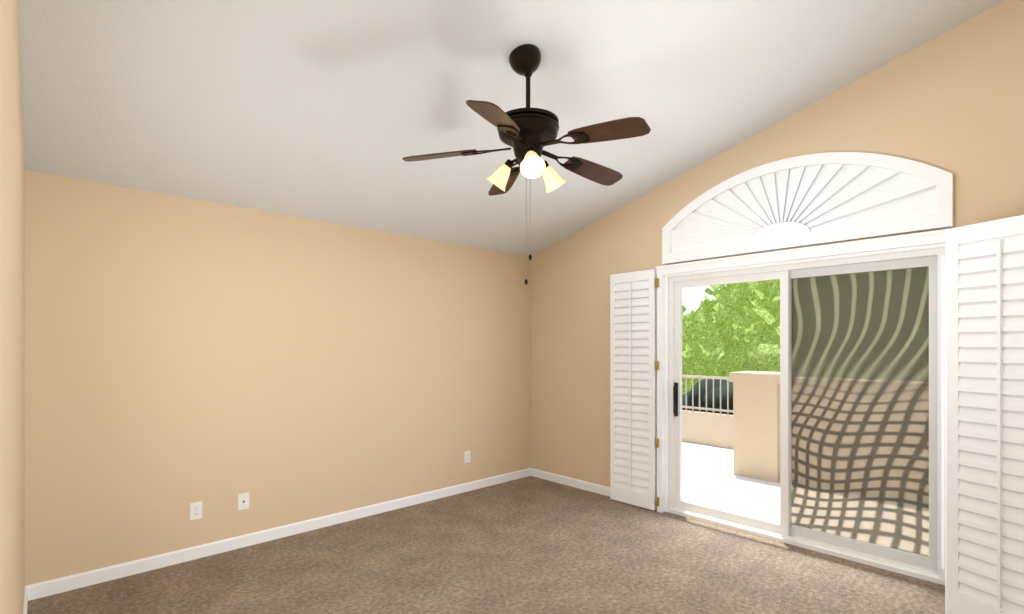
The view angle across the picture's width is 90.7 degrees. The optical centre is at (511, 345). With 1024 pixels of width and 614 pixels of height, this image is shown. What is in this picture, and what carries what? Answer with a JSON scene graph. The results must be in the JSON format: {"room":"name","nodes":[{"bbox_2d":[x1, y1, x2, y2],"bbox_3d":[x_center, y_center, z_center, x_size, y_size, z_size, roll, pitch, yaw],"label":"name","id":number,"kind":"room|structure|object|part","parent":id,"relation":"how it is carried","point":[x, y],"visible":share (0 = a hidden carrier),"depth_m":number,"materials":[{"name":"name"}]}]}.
{"room":"empty bedroom","nodes":[
{"label":"empty bedroom","id":0,"kind":"room"},
{"bbox_2d":[0,0,24,613],"bbox_3d":[-1.339,-0.500,1.240,0.140,3.900,4.620,0,0,-43],"label":"wall","id":1,"kind":"structure","parent":0,"point":[12,377],"depth_m":1.50,"materials":[{"name":"beige paint"}]},
{"bbox_2d":[23,585,30,613],"bbox_3d":[-1.282,1.407,1.293,0.013,0.085,4.340,0,0,-43],"label":"baseboard","id":2,"kind":"structure","parent":1,"relation":"attached to","point":[27,590],"depth_m":2.81,"materials":[{"name":"white wood"}]},
{"bbox_2d":[25,170,530,585],"bbox_3d":[-1.328,-0.500,4.317,4.360,3.900,0.140,0,0,-43],"label":"wall","id":3,"kind":"structure","parent":0,"point":[183,353],"depth_m":3.62,"materials":[{"name":"beige paint"}]},
{"bbox_2d":[190,501,201,520],"bbox_3d":[-2.153,1.125,3.445,0.072,0.116,0.007,0,0,-43],"label":"electrical outlet plate","id":4,"kind":"object","parent":3,"relation":"attached to","point":[195,510],"visible":1,"depth_m":3.44,"materials":[{"name":"white plastic"}]},
{"bbox_2d":[238,492,248,510],"bbox_3d":[-1.933,1.123,3.644,0.072,0.116,0.017,0,0,-43],"label":"electrical outlet plate","id":5,"kind":"object","parent":3,"relation":"attached to","point":[243,501],"visible":1,"depth_m":3.65,"materials":[{"name":"white plastic"}]},
{"bbox_2d":[31,468,530,599],"bbox_3d":[-1.265,1.407,4.271,4.050,0.085,0.014,0,0,-43],"label":"baseboard","id":6,"kind":"structure","parent":3,"relation":"attached to","point":[65,584],"depth_m":3.63,"materials":[{"name":"white wood"}]},
{"bbox_2d":[464,451,469,462],"bbox_3d":[-0.444,1.108,5.045,0.072,0.116,0.007,0,0,-43],"label":"electrical outlet plate","id":7,"kind":"object","parent":3,"relation":"attached to","point":[466,456],"visible":1,"depth_m":5.04,"materials":[{"name":"white plastic"}]},
{"bbox_2d":[27,476,944,613],"bbox_3d":[0.202,1.500,2.682,4.360,0.100,4.620,0,0,-43],"label":"floor","id":8,"kind":"structure","parent":0,"point":[530,545],"depth_m":3.23,"materials":[{"name":"brown carpet"}]},
{"bbox_2d":[18,0,1003,255],"bbox_3d":[0.202,-1.633,2.682,4.360,1.338,4.620,0,0,-43],"label":"ceiling","id":9,"kind":"structure","parent":0,"point":[330,110],"depth_m":2.85,"materials":[{"name":"white paint"}]},
{"bbox_2d":[402,44,650,284],"bbox_3d":[0.121,-0.936,2.652,1.258,1.232,1.259,0,0,-43],"label":"fan","id":10,"kind":"object","parent":9,"relation":"hanging from","point":[527,133],"visible":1,"depth_m":2.59,"materials":[{"name":"brown wood"}]},
{"bbox_3d":[-0.288,-1.010,2.666,0.570,0.016,0.142,-6,13,2],"label":"blade","id":11,"kind":"part","parent":10,"relation":"part of","materials":[{"name":"brown wood"}]},
{"bbox_3d":[-0.043,-1.010,2.303,0.142,0.016,0.570,14,10,18],"label":"blade","id":12,"kind":"part","parent":10,"relation":"part of","materials":[{"name":"brown wood"}]},
{"bbox_3d":[-0.019,-1.010,3.012,0.142,0.016,0.570,-14,-2,-17],"label":"blade","id":13,"kind":"part","parent":10,"relation":"part of","materials":[{"name":"brown wood"}]},
{"bbox_3d":[0.085,-0.636,2.656,0.034,0.633,0.031,0,0,-43],"label":"pull chain","id":14,"kind":"part","parent":10,"relation":"part of","materials":[{"name":"silver metal"}]},
{"bbox_3d":[0.393,-1.010,2.863,0.570,0.016,0.142,7,-17,-34],"label":"blade","id":15,"kind":"part","parent":10,"relation":"part of","materials":[{"name":"brown wood"}]},
{"bbox_3d":[0.379,-1.010,2.425,0.570,0.016,0.142,8,-8,38],"label":"blade","id":16,"kind":"part","parent":10,"relation":"part of","materials":[{"name":"brown wood"}]},
{"bbox_2d":[531,0,1023,486],"bbox_3d":[1.743,-0.500,4.123,0.140,3.900,4.620,0,0,-43],"label":"wall","id":17,"kind":"structure","parent":0,"point":[951,101],"depth_m":3.62,"materials":[{"name":"beige paint"}]},
{"bbox_2d":[531,468,609,496],"bbox_3d":[0.759,1.407,5.062,0.013,0.085,1.585,0,0,-43],"label":"baseboard","id":18,"kind":"structure","parent":17,"relation":"attached to","point":[572,482],"depth_m":5.21,"materials":[{"name":"white wood"}]},
{"bbox_2d":[610,152,1023,613],"bbox_3d":[1.774,0.043,3.566,0.916,2.815,2.900,0,0,-43],"label":"sliding door","id":19,"kind":"structure","parent":17,"relation":"in","point":[935,328],"depth_m":3.44,"materials":[{"name":"white"}]},
{"bbox_2d":[610,269,659,510],"bbox_3d":[1.112,0.384,4.589,0.112,2.108,0.500,0,0,-43],"label":"blind","id":20,"kind":"object","parent":19,"relation":"attached to","point":[634,296],"depth_m":4.56,"materials":[{"name":"white wood"}]},
{"bbox_3d":[1.989,-0.705,3.731,0.038,0.014,1.820,0,0,-43],"label":"shutter catch rod","id":21,"kind":"part","parent":19,"relation":"part of","materials":[{"name":"gold metal"}]},
{"bbox_2d":[662,152,953,264],"bbox_3d":[1.983,-1.040,3.725,0.054,0.650,1.920,0,0,-43],"label":"window blind","id":22,"kind":"object","parent":19,"relation":"attached to","point":[816,199],"depth_m":3.58,"materials":[{"name":"white wood"}]},
{"bbox_3d":[2.059,0.425,3.796,0.185,2.050,1.850,0,0,-43],"label":"sliding door frame","id":23,"kind":"part","parent":19,"relation":"part of","materials":[{"name":"white"}]},
{"bbox_3d":[1.974,0.378,3.717,0.078,2.145,2.016,0,0,-43],"label":"shutter surround frame","id":24,"kind":"part","parent":19,"relation":"part of","materials":[{"name":"white wood"}]},
{"bbox_2d":[941,206,1023,613],"bbox_3d":[2.512,0.415,2.602,0.676,2.046,0.483,0,0,-43],"label":"blind","id":25,"kind":"object","parent":19,"relation":"attached to","point":[984,264],"depth_m":2.49,"materials":[{"name":"white wood"}]},
{"label":"outside","id":26,"kind":"structure","parent":0,"visible":0},
{"bbox_2d":[682,442,928,553],"bbox_3d":[2.585,1.625,5.843,3.440,0.250,13.000,0,0,-43],"label":"floor","id":27,"kind":"structure","parent":26,"point":[725,487],"depth_m":5.28,"materials":[{"name":"white concrete"}]},
{"bbox_2d":[682,410,732,448],"bbox_3d":[1.613,1.265,9.179,0.200,0.470,6.800,0,0,-43],"label":"wall","id":28,"kind":"structure","parent":27,"relation":"on","point":[690,424],"depth_m":7.60,"materials":[{"name":"beige paint"}]},
{"bbox_2d":[682,375,732,414],"bbox_3d":[1.477,0.745,9.325,0.040,0.570,6.400,0,0,-43],"label":"railing","id":29,"kind":"object","parent":28,"relation":"on","point":[692,407],"depth_m":7.72,"materials":[{"name":"white metal"}]},
{"bbox_2d":[729,371,779,482],"bbox_3d":[2.919,0.905,5.881,0.550,1.190,0.550,0,0,-43],"label":"pillar","id":30,"kind":"structure","parent":27,"relation":"on","point":[749,421],"depth_m":5.70,"materials":[{"name":"beige paint"}]},
{"bbox_2d":[792,395,928,502],"bbox_3d":[5.153,0.925,3.494,0.280,1.150,6.060,0,0,-43],"label":"wall","id":31,"kind":"structure","parent":27,"relation":"on","point":[829,415],"depth_m":5.07,"materials":[{"name":"beige paint"}]},
{"bbox_3d":[7.536,4.600,13.900,90.000,0.300,90.000,0,0,-43],"label":"ground","id":32,"kind":"structure","parent":26,"visible":0},
{"bbox_2d":[682,279,779,414],"bbox_3d":[6.471,0.561,10.943,9.184,7.800,15.135,0,0,-43],"label":"trees","id":33,"kind":"object","parent":32,"relation":"on","point":[743,323],"depth_m":9.44,"materials":[{"name":"green plant"}]}
]}

